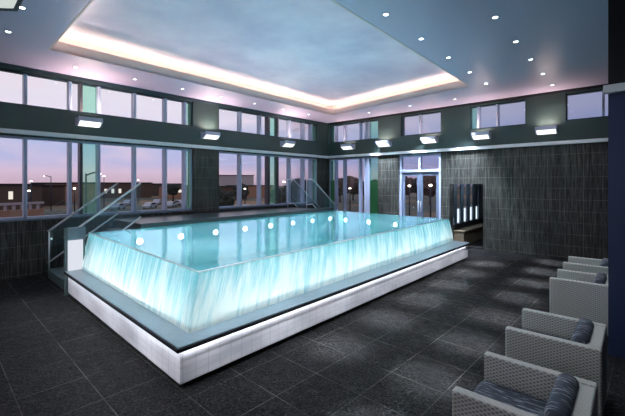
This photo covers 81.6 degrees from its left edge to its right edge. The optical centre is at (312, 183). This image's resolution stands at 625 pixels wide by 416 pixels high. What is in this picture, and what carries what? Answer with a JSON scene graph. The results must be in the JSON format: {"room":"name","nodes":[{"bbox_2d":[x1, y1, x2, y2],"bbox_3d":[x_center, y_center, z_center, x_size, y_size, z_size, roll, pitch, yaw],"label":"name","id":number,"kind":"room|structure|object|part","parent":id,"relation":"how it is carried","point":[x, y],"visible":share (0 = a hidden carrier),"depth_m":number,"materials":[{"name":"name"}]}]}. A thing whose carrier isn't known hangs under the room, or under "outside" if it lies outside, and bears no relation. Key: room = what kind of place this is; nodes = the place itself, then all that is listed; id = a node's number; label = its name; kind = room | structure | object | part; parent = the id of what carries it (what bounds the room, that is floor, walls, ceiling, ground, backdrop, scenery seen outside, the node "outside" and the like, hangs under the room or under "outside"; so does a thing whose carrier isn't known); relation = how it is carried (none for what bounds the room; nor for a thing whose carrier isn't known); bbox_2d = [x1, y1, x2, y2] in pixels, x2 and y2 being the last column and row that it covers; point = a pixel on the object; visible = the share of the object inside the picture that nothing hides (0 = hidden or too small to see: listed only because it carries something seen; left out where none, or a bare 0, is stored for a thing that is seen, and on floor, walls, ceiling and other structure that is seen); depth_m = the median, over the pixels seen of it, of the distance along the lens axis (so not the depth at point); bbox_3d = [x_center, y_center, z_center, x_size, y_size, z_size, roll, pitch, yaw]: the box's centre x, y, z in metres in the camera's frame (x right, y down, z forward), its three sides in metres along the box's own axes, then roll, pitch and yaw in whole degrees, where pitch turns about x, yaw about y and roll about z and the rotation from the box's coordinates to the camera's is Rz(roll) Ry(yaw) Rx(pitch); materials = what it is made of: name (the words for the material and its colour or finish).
{"room":"spa","nodes":[
{"label":"spa","id":0,"kind":"room"},
{"bbox_2d":[82,233,198,332],"bbox_3d":[-2.700,1.190,5.113,0.199,0.580,4.253,0,0,-45],"label":"waterfall","id":1,"kind":"object","parent":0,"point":[167,290],"depth_m":4.47},
{"bbox_2d":[0,66,327,280],"bbox_3d":[-4.464,-0.495,9.110,0.300,4.790,15.170,0,0,43],"label":"wall","id":2,"kind":"structure","parent":0,"point":[23,244],"depth_m":8.89,"materials":[{"name":"paint"}]},
{"bbox_2d":[75,116,102,127],"bbox_3d":[-5.005,-1.386,8.116,0.268,0.188,0.480,0,0,43],"label":"wall sconce","id":3,"kind":"object","parent":2,"relation":"attached to","point":[80,120],"visible":1,"depth_m":8.03,"materials":[{"name":"glass"}]},
{"bbox_2d":[0,68,191,126],"bbox_3d":[-5.957,-1.945,7.432,0.180,0.710,7.480,0,0,43],"label":"window","id":4,"kind":"structure","parent":2,"relation":"in","point":[98,88],"depth_m":8.38,"materials":[{"name":"glass"}]},
{"bbox_2d":[0,135,193,221],"bbox_3d":[-5.946,-0.110,7.422,0.210,1.720,7.480,0,0,43],"label":"window","id":5,"kind":"structure","parent":2,"relation":"in","point":[164,209],"depth_m":8.39,"materials":[{"name":"metal"}]},
{"bbox_3d":[-5.902,0.735,7.381,0.090,0.030,7.480,0,0,43],"label":"sill","id":6,"kind":"part","parent":5,"relation":"part of","materials":[{"name":"blue stone"}]},
{"bbox_2d":[0,128,327,157],"bbox_3d":[-4.473,-1.050,8.830,0.070,0.090,14.750,0,0,43],"label":"trim","id":7,"kind":"structure","parent":2,"relation":"attached to","point":[2,130],"depth_m":8.94,"materials":[{"name":"paint"}]},
{"bbox_2d":[0,62,327,124],"bbox_3d":[-4.477,-2.357,8.862,0.020,0.065,14.790,0,0,43],"label":"trim","id":8,"kind":"structure","parent":2,"relation":"attached to","point":[1,63],"depth_m":8.99,"materials":[{"name":"white paint"}]},
{"bbox_2d":[201,131,220,139],"bbox_3d":[-2.910,-1.386,10.346,0.268,0.188,0.480,0,0,43],"label":"wall sconce","id":9,"kind":"object","parent":2,"relation":"attached to","point":[207,134],"visible":1,"depth_m":10.25,"materials":[{"name":"metal"}]},
{"bbox_2d":[219,107,316,141],"bbox_3d":[-1.343,-1.945,12.345,0.180,0.710,4.340,0,0,43],"label":"window","id":10,"kind":"structure","parent":2,"relation":"in","point":[239,113],"depth_m":12.40,"materials":[{"name":"glass"}]},
{"bbox_2d":[219,151,319,208],"bbox_3d":[-1.309,0.465,12.322,0.262,2.870,4.353,0,0,43],"label":"window","id":11,"kind":"structure","parent":2,"relation":"in","point":[239,155],"depth_m":12.41,"materials":[{"name":"metal"}]},
{"bbox_3d":[-1.288,0.735,12.294,0.090,0.030,4.340,0,0,43],"label":"sill","id":12,"kind":"part","parent":11,"relation":"part of","materials":[{"name":"blue stone"}]},
{"bbox_3d":[-0.308,0.859,13.228,0.044,2.082,1.663,0,0,43],"label":"glass balustrade","id":13,"kind":"part","parent":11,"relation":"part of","materials":[{"name":"clear glass"}]},
{"bbox_2d":[280,140,294,146],"bbox_3d":[-0.857,-1.386,12.533,0.268,0.188,0.480,0,0,43],"label":"wall sconce","id":14,"kind":"object","parent":2,"relation":"attached to","point":[285,143],"visible":1,"depth_m":12.43,"materials":[{"name":"glass"}]},
{"bbox_2d":[113,207,333,228],"bbox_3d":[-1.863,1.360,10.426,1.669,1.080,6.630,0,0,43],"label":"deck","id":15,"kind":"object","parent":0,"point":[163,220],"visible":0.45,"depth_m":9.13,"materials":[{"name":"stone"}]},
{"bbox_2d":[62,0,454,105],"bbox_3d":[-0.225,-2.850,7.824,6.020,0.080,9.080,0,0,43],"label":"ceiling","id":16,"kind":"structure","parent":0,"point":[318,51],"depth_m":7.19,"materials":[{"name":"blue paint"}]},
{"bbox_2d":[48,0,469,114],"bbox_3d":[-0.225,-2.618,7.824,6.000,0.464,9.060,0,0,43],"label":"cove","id":17,"kind":"structure","parent":16,"relation":"attached to","point":[61,43],"depth_m":9.00,"materials":[{"name":"white paint"}]},
{"bbox_2d":[0,0,607,122],"bbox_3d":[0.054,-2.415,4.908,12.040,0.050,15.230,0,0,43],"label":"ceiling","id":18,"kind":"structure","parent":0,"point":[567,40],"depth_m":6.38,"materials":[{"name":"paint"}]},
{"bbox_2d":[0,0,22,10],"bbox_3d":[-4.627,-2.380,4.276,3.300,0.020,1.800,0,0,43],"label":"ceiling light panel","id":19,"kind":"object","parent":18,"relation":"attached to","point":[5,5],"visible":1,"depth_m":4.81,"materials":[{"name":"white plastic"}]},
{"bbox_2d":[0,0,16,7],"bbox_3d":[-4.627,-2.382,4.276,3.200,0.008,1.700,0,0,43],"label":"diffuser","id":20,"kind":"object","parent":19,"relation":"attached to","point":[3,3],"depth_m":4.77,"materials":[{"name":"white plastic"}]},
{"bbox_2d":[0,239,624,415],"bbox_3d":[1.197,1.960,6.125,12.040,0.120,18.568,0,0,43],"label":"floor","id":21,"kind":"structure","parent":0,"point":[404,351],"depth_m":3.94,"materials":[{"name":"tile"}]},
{"bbox_2d":[48,182,118,268],"bbox_3d":[-4.949,0.932,7.878,0.040,1.935,1.353,0,0,43],"label":"glass balustrade","id":22,"kind":"object","parent":21,"relation":"on","point":[117,183],"visible":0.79,"depth_m":7.69,"materials":[{"name":"metal"}]},
{"bbox_3d":[-5.390,1.435,7.407,0.030,0.930,0.030,0,0,-24],"label":"post","id":23,"kind":"part","parent":22,"relation":"part of","materials":[{"name":"metal"}]},
{"bbox_3d":[-4.949,1.145,7.878,0.036,0.960,1.351,0,0,43],"label":"rail","id":24,"kind":"part","parent":22,"relation":"part of","materials":[{"name":"metal"}]},
{"bbox_3d":[-4.949,0.475,7.878,0.040,1.020,1.353,0,0,43],"label":"handrail","id":25,"kind":"part","parent":22,"relation":"part of","materials":[{"name":"metal"}]},
{"bbox_2d":[48,228,121,288],"bbox_3d":[-4.468,1.450,7.403,1.190,0.900,1.335,0,0,43],"label":"stairs","id":26,"kind":"structure","parent":21,"relation":"on","point":[56,275],"depth_m":7.04,"materials":[{"name":"teal stone"}]},
{"bbox_2d":[78,182,140,229],"bbox_3d":[-4.001,0.842,6.988,0.040,1.755,1.353,0,0,43],"label":"glass balustrade","id":27,"kind":"object","parent":26,"relation":"attached to","point":[138,184],"visible":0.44,"depth_m":7.12,"materials":[{"name":"metal"}]},
{"bbox_3d":[-4.001,1.145,6.988,0.036,0.960,1.351,0,0,43],"label":"rail","id":28,"kind":"part","parent":27,"relation":"part of","materials":[{"name":"metal"}]},
{"bbox_2d":[64,210,470,385],"bbox_3d":[-0.236,1.325,7.907,4.970,1.150,8.424,0,0,43],"label":"infinity pool","id":29,"kind":"object","parent":21,"relation":"on","point":[197,300],"visible":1,"depth_m":5.17,"materials":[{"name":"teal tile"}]},
{"bbox_3d":[-4.110,1.325,6.260,0.038,1.150,0.300,0,0,43],"label":"panel","id":30,"kind":"part","parent":29,"relation":"part of","materials":[{"name":"teal stone"}]},
{"bbox_3d":[-4.069,0.855,6.249,0.037,0.210,0.260,0,0,43],"label":"panel","id":31,"kind":"part","parent":29,"relation":"part of","materials":[{"name":"blue stone"}]},
{"bbox_2d":[107,226,390,270],"bbox_3d":[-0.259,1.397,8.058,4.570,0.965,7.672,0,0,43],"label":"water","id":32,"kind":"object","parent":29,"relation":"in","point":[158,248],"depth_m":6.86,"materials":[{"name":"teal liquid"}]},
{"bbox_2d":[306,179,337,210],"bbox_3d":[0.362,0.859,12.598,0.044,2.082,1.663,0,0,43],"label":"handrail","id":33,"kind":"object","parent":21,"relation":"on","point":[306,179],"visible":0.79,"depth_m":12.28,"materials":[{"name":"metal"}]},
{"bbox_2d":[454,223,482,242],"bbox_3d":[5.473,1.675,12.298,0.335,0.450,2.790,0,0,41],"label":"stone bench","id":34,"kind":"object","parent":21,"relation":"on","point":[470,234],"visible":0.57,"depth_m":11.67,"materials":[{"name":"beige stone"}]},
{"bbox_2d":[452,351,597,415],"bbox_3d":[1.319,1.550,2.244,0.670,0.700,0.700,0,0,42],"label":"lounge armchair","id":35,"kind":"object","parent":21,"relation":"on","point":[510,386],"visible":1,"depth_m":2.29,"materials":[{"name":"beige wicker"}]},
{"bbox_3d":[1.114,1.560,2.007,0.660,0.620,0.075,0,0,42],"label":"armrest","id":36,"kind":"part","parent":35,"relation":"part of","materials":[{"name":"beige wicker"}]},
{"bbox_2d":[473,381,546,415],"bbox_3d":[1.279,1.526,2.279,0.565,0.203,0.538,0,0,42],"label":"seat cushion","id":37,"kind":"object","parent":35,"relation":"on","point":[533,402],"depth_m":2.44,"materials":[{"name":"grey fabric"}]},
{"bbox_2d":[543,373,578,415],"bbox_3d":[1.453,1.338,2.124,0.140,0.276,0.534,0,0,42],"label":"cushion","id":38,"kind":"object","parent":35,"relation":"on","point":[563,400],"depth_m":2.07,"materials":[{"name":"grey fabric"}]},
{"bbox_3d":[1.530,1.562,2.055,0.098,0.617,0.548,0,0,42],"label":"backrest","id":39,"kind":"part","parent":35,"relation":"part of","materials":[{"name":"beige wicker"}]},
{"bbox_2d":[505,308,606,415],"bbox_3d":[2.148,1.550,3.193,0.670,0.700,0.700,0,0,42],"label":"lounge armchair","id":40,"kind":"object","parent":21,"relation":"on","point":[576,347],"visible":0.62,"depth_m":2.98,"materials":[{"name":"beige wicker"}]},
{"bbox_2d":[523,329,570,340],"bbox_3d":[2.109,1.526,3.228,0.565,0.203,0.538,0,0,42],"label":"seat cushion","id":41,"kind":"object","parent":40,"relation":"on","point":[542,331],"depth_m":3.44,"materials":[{"name":"grey fabric"}]},
{"bbox_3d":[2.360,1.560,3.424,0.660,0.620,0.075,0,0,42],"label":"armrest","id":42,"kind":"part","parent":40,"relation":"part of","materials":[{"name":"beige wicker"}]},
{"bbox_2d":[571,318,593,343],"bbox_3d":[2.283,1.338,3.074,0.140,0.276,0.534,0,0,42],"label":"cushion","id":43,"kind":"object","parent":40,"relation":"on","point":[583,328],"depth_m":2.99,"materials":[{"name":"grey fabric"}]},
{"bbox_3d":[2.360,1.562,3.005,0.098,0.617,0.548,0,0,42],"label":"backrest","id":44,"kind":"part","parent":40,"relation":"part of","materials":[{"name":"beige wicker"}]},
{"bbox_2d":[550,269,607,335],"bbox_3d":[3.639,1.550,4.880,0.670,0.700,0.700,0,0,42],"label":"lounge armchair","id":45,"kind":"object","parent":21,"relation":"on","point":[574,294],"visible":0.59,"depth_m":4.65,"materials":[{"name":"beige wicker"}]},
{"bbox_3d":[3.850,1.560,5.110,0.660,0.620,0.075,0,0,42],"label":"armrest","id":46,"kind":"part","parent":45,"relation":"part of","materials":[{"name":"beige wicker"}]},
{"bbox_2d":[593,272,606,283],"bbox_3d":[3.773,1.338,4.760,0.140,0.276,0.534,0,0,42],"label":"cushion","id":47,"kind":"object","parent":45,"relation":"on","point":[599,278],"depth_m":4.66,"materials":[{"name":"grey fabric"}]},
{"bbox_2d":[563,256,607,274],"bbox_3d":[4.471,1.550,5.827,0.670,0.700,0.700,0,0,42],"label":"lounge armchair","id":48,"kind":"object","parent":21,"relation":"on","point":[589,265],"visible":0.17,"depth_m":5.69,"materials":[{"name":"beige wicker"}]},
{"bbox_3d":[4.682,1.560,6.058,0.660,0.620,0.075,0,0,42],"label":"armrest","id":49,"kind":"part","parent":48,"relation":"part of","materials":[{"name":"beige wicker"}]},
{"bbox_3d":[4.267,1.560,5.591,0.660,0.620,0.075,0,0,42],"label":"armrest","id":50,"kind":"part","parent":48,"relation":"part of","materials":[{"name":"beige wicker"}]},
{"bbox_2d":[600,258,607,266],"bbox_3d":[4.605,1.338,5.708,0.140,0.276,0.534,0,0,42],"label":"cushion","id":51,"kind":"object","parent":48,"relation":"on","point":[604,262],"depth_m":5.55,"materials":[{"name":"grey fabric"}]},
{"bbox_2d":[189,219,452,332],"bbox_3d":[1.178,1.190,6.512,0.094,0.580,7.578,0,0,40],"label":"waterfall","id":52,"kind":"object","parent":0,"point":[223,294],"depth_m":4.88},
{"bbox_2d":[328,87,607,258],"bbox_3d":[5.357,-0.495,10.304,12.400,4.790,0.300,0,0,41],"label":"wall","id":53,"kind":"structure","parent":0,"point":[548,200],"depth_m":9.75,"materials":[{"name":"stone"}]},
{"bbox_2d":[340,144,354,149],"bbox_3d":[1.313,-1.386,13.473,0.480,0.188,0.268,0,0,41],"label":"wall sconce","id":54,"kind":"object","parent":53,"relation":"attached to","point":[343,146],"visible":1,"depth_m":13.38,"materials":[{"name":"glass"}]},
{"bbox_2d":[329,157,377,213],"bbox_3d":[1.530,0.405,13.584,2.240,2.750,0.181,0,0,41],"label":"window","id":55,"kind":"structure","parent":53,"relation":"in","point":[370,187],"depth_m":13.30,"materials":[{"name":"metal"}]},
{"bbox_3d":[0.819,0.807,14.229,0.260,1.855,0.012,0,0,41],"label":"glass pane","id":56,"kind":"part","parent":55,"relation":"part of","materials":[{"name":"green glass"}]},
{"bbox_3d":[2.224,0.807,12.995,0.360,1.855,0.012,0,0,41],"label":"glass pane","id":57,"kind":"part","parent":55,"relation":"part of","materials":[{"name":"green glass"}]},
{"bbox_2d":[330,119,377,142],"bbox_3d":[1.544,-1.945,13.570,2.200,0.710,0.181,0,0,41],"label":"window","id":58,"kind":"structure","parent":53,"relation":"in","point":[367,124],"depth_m":13.44,"materials":[{"name":"glass"}]},
{"bbox_2d":[376,140,391,146],"bbox_3d":[2.463,-1.386,12.464,0.480,0.188,0.268,0,0,41],"label":"wall sconce","id":59,"kind":"object","parent":53,"relation":"attached to","point":[385,143],"visible":1,"depth_m":12.37,"materials":[{"name":"metal"}]},
{"bbox_2d":[399,153,440,217],"bbox_3d":[3.524,0.465,11.832,1.430,2.870,0.142,0,0,41],"label":"door","id":60,"kind":"structure","parent":53,"relation":"in","point":[420,173],"depth_m":11.80,"materials":[{"name":"metal"}]},
{"bbox_2d":[402,111,440,136],"bbox_3d":[3.548,-1.945,11.814,1.373,0.710,0.184,0,0,43],"label":"window","id":61,"kind":"structure","parent":53,"relation":"in","point":[420,115],"depth_m":11.79,"materials":[{"name":"glass"}]},
{"bbox_2d":[420,136,438,143],"bbox_3d":[3.680,-1.386,11.395,0.480,0.188,0.268,0,0,41],"label":"wall sconce","id":62,"kind":"object","parent":53,"relation":"attached to","point":[431,139],"visible":1,"depth_m":11.31,"materials":[{"name":"metal"}]},
{"bbox_2d":[328,138,607,157],"bbox_3d":[5.160,-1.050,10.231,12.200,0.090,0.070,0,0,41],"label":"trim","id":63,"kind":"structure","parent":53,"relation":"attached to","point":[597,139],"depth_m":10.37,"materials":[{"name":"paint"}]},
{"bbox_2d":[328,84,607,124],"bbox_3d":[5.188,-2.357,10.240,12.170,0.065,0.020,0,0,41],"label":"trim","id":64,"kind":"structure","parent":53,"relation":"attached to","point":[601,85],"depth_m":10.47,"materials":[{"name":"grey paint"}]},
{"bbox_2d":[471,131,491,139],"bbox_3d":[4.838,-1.386,10.380,0.480,0.188,0.268,0,0,41],"label":"wall sconce","id":65,"kind":"object","parent":53,"relation":"attached to","point":[486,134],"visible":1,"depth_m":10.30,"materials":[{"name":"metal"}]},
{"bbox_2d":[470,99,525,129],"bbox_3d":[5.257,-1.945,10.312,1.480,0.710,0.180,0,0,41],"label":"window","id":66,"kind":"structure","parent":53,"relation":"in","point":[497,105],"depth_m":10.32,"materials":[{"name":"glass"}]},
{"bbox_2d":[535,125,557,134],"bbox_3d":[6.033,-1.386,9.331,0.480,0.188,0.268,0,0,41],"label":"wall sconce","id":67,"kind":"object","parent":53,"relation":"attached to","point":[553,129],"visible":1,"depth_m":9.25,"materials":[{"name":"metal"}]},
{"bbox_2d":[566,89,607,120],"bbox_3d":[7.306,-1.945,8.514,2.210,0.710,0.180,0,0,41],"label":"window","id":68,"kind":"structure","parent":53,"relation":"in","point":[597,90],"depth_m":8.92,"materials":[{"name":"glass"}]},
{"bbox_2d":[453,218,482,239],"bbox_3d":[5.295,0.550,12.621,0.350,2.700,3.100,0,0,41],"label":"wall","id":69,"kind":"structure","parent":0,"point":[459,225],"depth_m":12.27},
{"bbox_2d":[453,184,480,224],"bbox_3d":[5.374,0.540,12.552,0.140,1.480,3.100,0,0,41],"label":"window","id":70,"kind":"structure","parent":69,"relation":"in","point":[454,185],"depth_m":12.35,"materials":[{"name":"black glass"}]},
{"bbox_2d":[457,206,476,222],"bbox_3d":[5.309,1.040,12.462,0.041,0.440,2.120,0,0,41],"label":"wall sconce","id":71,"kind":"object","parent":69,"relation":"attached to","point":[476,206],"visible":0.45,"depth_m":12.31,"materials":[{"name":"white glass"}]},
{"bbox_2d":[476,184,482,217],"bbox_3d":[6.799,0.550,13.463,1.500,2.700,0.150,0,0,41],"label":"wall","id":72,"kind":"structure","parent":0,"point":[476,184],"depth_m":13.71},
{"bbox_2d":[608,0,624,357],"bbox_3d":[4.556,-0.245,3.143,3.060,4.290,0.420,0,0,43],"label":"wall pier","id":73,"kind":"object","parent":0,"point":[616,8],"visible":1,"depth_m":3.99,"materials":[{"name":"blue paint"}]},
{"bbox_2d":[603,82,624,93],"bbox_3d":[4.377,-1.050,2.982,3.100,0.090,0.060,0,0,43],"label":"trim","id":74,"kind":"structure","parent":73,"relation":"attached to","point":[619,87],"depth_m":3.96,"materials":[{"name":"paint"}]},
{"label":"outside","id":75,"kind":"structure","parent":0,"visible":0},
{"bbox_2d":[0,186,471,219],"bbox_3d":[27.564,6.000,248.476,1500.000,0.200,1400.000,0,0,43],"label":"ground","id":76,"kind":"structure","parent":75,"point":[60,209],"depth_m":99.34,"materials":[{"name":"grey asphalt"}]},
{"bbox_2d":[0,184,43,209],"bbox_3d":[-75.504,2.900,83.713,20.800,6.000,10.800,0,0,-42],"label":"office building","id":77,"kind":"structure","parent":76,"relation":"on","point":[9,193],"depth_m":83.49,"materials":[{"name":"brown brick"}]},
{"bbox_2d":[0,202,43,217],"bbox_3d":[-41.336,4.200,44.190,0.500,3.400,16.000,0,0,21],"label":"building","id":78,"kind":"structure","parent":76,"relation":"on","point":[30,212],"depth_m":48.70,"materials":[{"name":"brown brick"}]},
{"bbox_2d":[30,180,31,201],"bbox_3d":[-48.213,2.650,62.000,0.293,6.500,0.308,0,0,43],"label":"street lamp","id":79,"kind":"object","parent":76,"relation":"on","point":[30,180],"visible":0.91,"depth_m":61.96,"materials":[{"name":"black metal"}]},
{"bbox_2d":[44,175,51,210],"bbox_3d":[-58.524,1.997,79.999,1.328,7.807,1.267,0,0,43],"label":"street lamp","id":80,"kind":"object","parent":76,"relation":"on","point":[44,175],"visible":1,"depth_m":79.94,"materials":[{"name":"black metal"}]},
{"bbox_2d":[42,185,66,205],"bbox_3d":[-76.872,3.050,99.562,14.800,5.700,9.800,0,0,-38],"label":"office building","id":81,"kind":"structure","parent":76,"relation":"on","point":[58,191],"depth_m":98.84,"materials":[{"name":"brown brick"}]},
{"bbox_2d":[32,182,94,201],"bbox_3d":[-82.884,2.700,121.720,17.800,6.400,9.800,0,0,-34],"label":"office building","id":82,"kind":"structure","parent":76,"relation":"on","point":[90,186],"depth_m":119.63,"materials":[{"name":"brown brick"}]},
{"bbox_2d":[85,172,94,212],"bbox_3d":[-20.633,2.355,33.972,1.542,7.089,0.259,0,0,3],"label":"street lamp","id":83,"kind":"object","parent":76,"relation":"on","point":[86,174],"visible":0.33,"depth_m":33.94,"materials":[{"name":"black metal"}]},
{"bbox_2d":[110,203,125,209],"bbox_3d":[-45.132,5.172,83.997,1.800,1.441,4.282,0,0,-4],"label":"parked car","id":84,"kind":"object","parent":76,"relation":"on","point":[118,206],"visible":0.95,"depth_m":82.80,"materials":[{"name":"paint"}]},
{"bbox_2d":[87,182,152,197],"bbox_3d":[-85.987,2.600,155.249,30.800,6.600,12.800,0,0,-29],"label":"office building","id":85,"kind":"structure","parent":76,"relation":"on","point":[143,190],"depth_m":152.04,"materials":[{"name":"brown brick"}]},
{"bbox_2d":[123,200,130,205],"bbox_3d":[-50.966,5.172,99.998,1.800,1.441,4.282,0,0,-10],"label":"parked car","id":86,"kind":"object","parent":76,"relation":"on","point":[125,202],"visible":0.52,"depth_m":98.63,"materials":[{"name":"paint"}]},
{"bbox_2d":[142,202,156,208],"bbox_3d":[-39.503,5.172,87.997,1.800,1.441,4.282,0,0,1],"label":"parked car","id":87,"kind":"object","parent":76,"relation":"on","point":[150,205],"visible":1,"depth_m":86.84,"materials":[{"name":"paint"}]},
{"bbox_2d":[153,199,160,204],"bbox_3d":[-44.673,5.172,103.997,1.800,1.441,4.282,0,0,-16],"label":"parked car","id":88,"kind":"object","parent":76,"relation":"on","point":[157,201],"visible":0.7,"depth_m":102.79,"materials":[{"name":"paint"}]},
{"bbox_2d":[151,183,181,195],"bbox_3d":[-82.239,2.800,185.485,30.800,6.200,12.800,0,0,-24],"label":"office building","id":89,"kind":"structure","parent":76,"relation":"on","point":[154,186],"depth_m":180.64,"materials":[{"name":"brown brick"}]},
{"bbox_2d":[167,201,176,207],"bbox_3d":[-35.961,5.172,91.997,1.800,1.441,4.282,0,0,-4],"label":"parked car","id":90,"kind":"object","parent":76,"relation":"on","point":[169,203],"visible":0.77,"depth_m":90.89,"materials":[{"name":"paint"}]},
{"bbox_2d":[158,185,187,198],"bbox_3d":[-55.616,3.250,149.687,14.800,5.300,10.800,0,0,-20],"label":"office building","id":91,"kind":"structure","parent":76,"relation":"on","point":[179,195],"depth_m":144.69,"materials":[{"name":"brown brick"}]},
{"bbox_2d":[167,183,180,206],"bbox_3d":[-36.624,2.835,94.987,3.940,6.154,3.748,0,0,43],"label":"tree","id":92,"kind":"object","parent":76,"relation":"on","point":[172,189],"visible":0.93,"depth_m":94.01,"materials":[{"name":"green plant"}]},
{"bbox_3d":[-36.624,1.366,94.987,3.940,3.217,3.748,0,0,43],"label":"crown","id":93,"kind":"part","parent":92,"relation":"part of","materials":[{"name":"green plant"}]},
{"bbox_2d":[175,200,181,205],"bbox_3d":[-36.876,5.172,99.999,4.282,1.441,1.800,0,0,34],"label":"parked car","id":94,"kind":"object","parent":76,"relation":"on","point":[179,202],"visible":0.51,"depth_m":98.79,"materials":[{"name":"paint"}]},
{"bbox_2d":[219,189,234,205],"bbox_3d":[-17.381,3.434,70.099,5.443,4.963,5.041,0,0,43],"label":"tree","id":95,"kind":"object","parent":76,"relation":"on","point":[226,198],"visible":0.57,"depth_m":68.45,"materials":[{"name":"green plant"}]},
{"bbox_2d":[219,186,246,199],"bbox_3d":[-32.969,3.300,134.857,16.800,5.200,10.800,0,0,-14],"label":"office building","id":96,"kind":"structure","parent":76,"relation":"on","point":[225,188],"depth_m":130.33,"materials":[{"name":"brown brick"}]},
{"bbox_2d":[219,175,253,185],"bbox_3d":[-50.225,0.200,225.857,26.800,11.400,12.800,0,0,-13],"label":"office building","id":97,"kind":"structure","parent":76,"relation":"on","point":[224,180],"depth_m":220.19,"materials":[{"name":"grey concrete"}]},
{"bbox_2d":[232,183,248,198],"bbox_3d":[-18.166,2.801,91.869,4.307,6.222,4.517,0,0,-22],"label":"tree","id":98,"kind":"object","parent":76,"relation":"on","point":[245,192],"visible":0.7,"depth_m":90.94,"materials":[{"name":"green plant"}]},
{"bbox_2d":[226,185,273,196],"bbox_3d":[-28.475,3.200,164.927,20.800,5.400,10.800,0,0,-10],"label":"office building","id":99,"kind":"structure","parent":76,"relation":"on","point":[252,189],"depth_m":160.35,"materials":[{"name":"brown brick"}]},
{"bbox_2d":[270,187,283,202],"bbox_3d":[-6.296,3.253,69.855,4.482,5.320,4.500,0,0,43],"label":"tree","id":100,"kind":"object","parent":76,"relation":"on","point":[281,188],"visible":0.16,"depth_m":68.60,"materials":[{"name":"green plant"}]},
{"bbox_2d":[279,184,299,202],"bbox_3d":[-3.012,2.979,52.024,3.961,5.867,3.828,0,0,12],"label":"tree","id":101,"kind":"object","parent":76,"relation":"on","point":[295,189],"visible":0.59,"depth_m":50.73,"materials":[{"name":"green plant"}]},
{"bbox_2d":[291,178,307,184],"bbox_3d":[-3.920,2.004,109.877,6.207,7.810,5.477,0,0,43],"label":"tree","id":102,"kind":"object","parent":76,"relation":"on","point":[297,180],"visible":0.24,"depth_m":108.55,"materials":[{"name":"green plant"}]},
{"bbox_2d":[305,182,307,201],"bbox_3d":[-0.965,2.779,62.059,3.498,6.266,3.197,0,0,23],"label":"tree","id":103,"kind":"object","parent":76,"relation":"on","point":[307,182],"visible":0.1,"depth_m":60.83,"materials":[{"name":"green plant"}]},
{"bbox_2d":[333,178,350,201],"bbox_3d":[9.124,1.843,118.218,7.218,8.134,7.128,0,0,43],"label":"tree","id":104,"kind":"object","parent":76,"relation":"on","point":[340,180],"visible":0.41,"depth_m":116.32,"materials":[{"name":"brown plant"}]},
{"bbox_2d":[349,188,350,211],"bbox_3d":[7.251,3.300,70.000,0.366,5.200,0.385,0,0,43],"label":"street lamp","id":105,"kind":"object","parent":76,"relation":"on","point":[349,188],"visible":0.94,"depth_m":69.97,"materials":[{"name":"black metal"}]},
{"bbox_2d":[347,176,358,199],"bbox_3d":[14.413,1.425,129.873,9.325,8.967,9.155,0,0,43],"label":"tree","id":106,"kind":"object","parent":76,"relation":"on","point":[353,181],"visible":0.48,"depth_m":127.09,"materials":[{"name":"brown plant"}]},
{"bbox_2d":[408,185,410,215],"bbox_3d":[14.738,3.025,55.000,0.377,5.750,0.396,0,0,43],"label":"street lamp","id":107,"kind":"object","parent":76,"relation":"on","point":[408,185],"visible":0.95,"depth_m":54.90,"materials":[{"name":"black metal"}]},
{"bbox_2d":[405,176,414,195],"bbox_3d":[26.609,1.660,105.077,6.860,8.497,6.336,0,0,43],"label":"tree","id":108,"kind":"object","parent":76,"relation":"on","point":[408,181],"visible":0.39,"depth_m":102.65,"materials":[{"name":"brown plant"}]},
{"bbox_2d":[411,178,416,200],"bbox_3d":[36.086,1.842,125.194,6.264,8.135,7.103,0,0,43],"label":"tree","id":109,"kind":"object","parent":76,"relation":"on","point":[415,179],"visible":0.14,"depth_m":123.18,"materials":[{"name":"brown plant"}]},
{"bbox_3d":[36.086,0.624,125.194,6.264,5.700,7.104,0,0,43],"label":"crown","id":110,"kind":"part","parent":109,"relation":"part of","materials":[{"name":"green plant"}]},
{"bbox_2d":[415,176,435,204],"bbox_3d":[32.333,1.484,99.961,7.031,8.849,7.931,0,0,43],"label":"tree","id":111,"kind":"object","parent":76,"relation":"on","point":[428,180],"visible":0.39,"depth_m":97.33,"materials":[{"name":"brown plant"}]},
{"bbox_2d":[429,184,431,216],"bbox_3d":[16.298,2.972,50.000,0.398,5.855,0.418,0,0,43],"label":"street lamp","id":112,"kind":"object","parent":76,"relation":"on","point":[430,185],"visible":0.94,"depth_m":49.91,"materials":[{"name":"black metal"}]}
]}

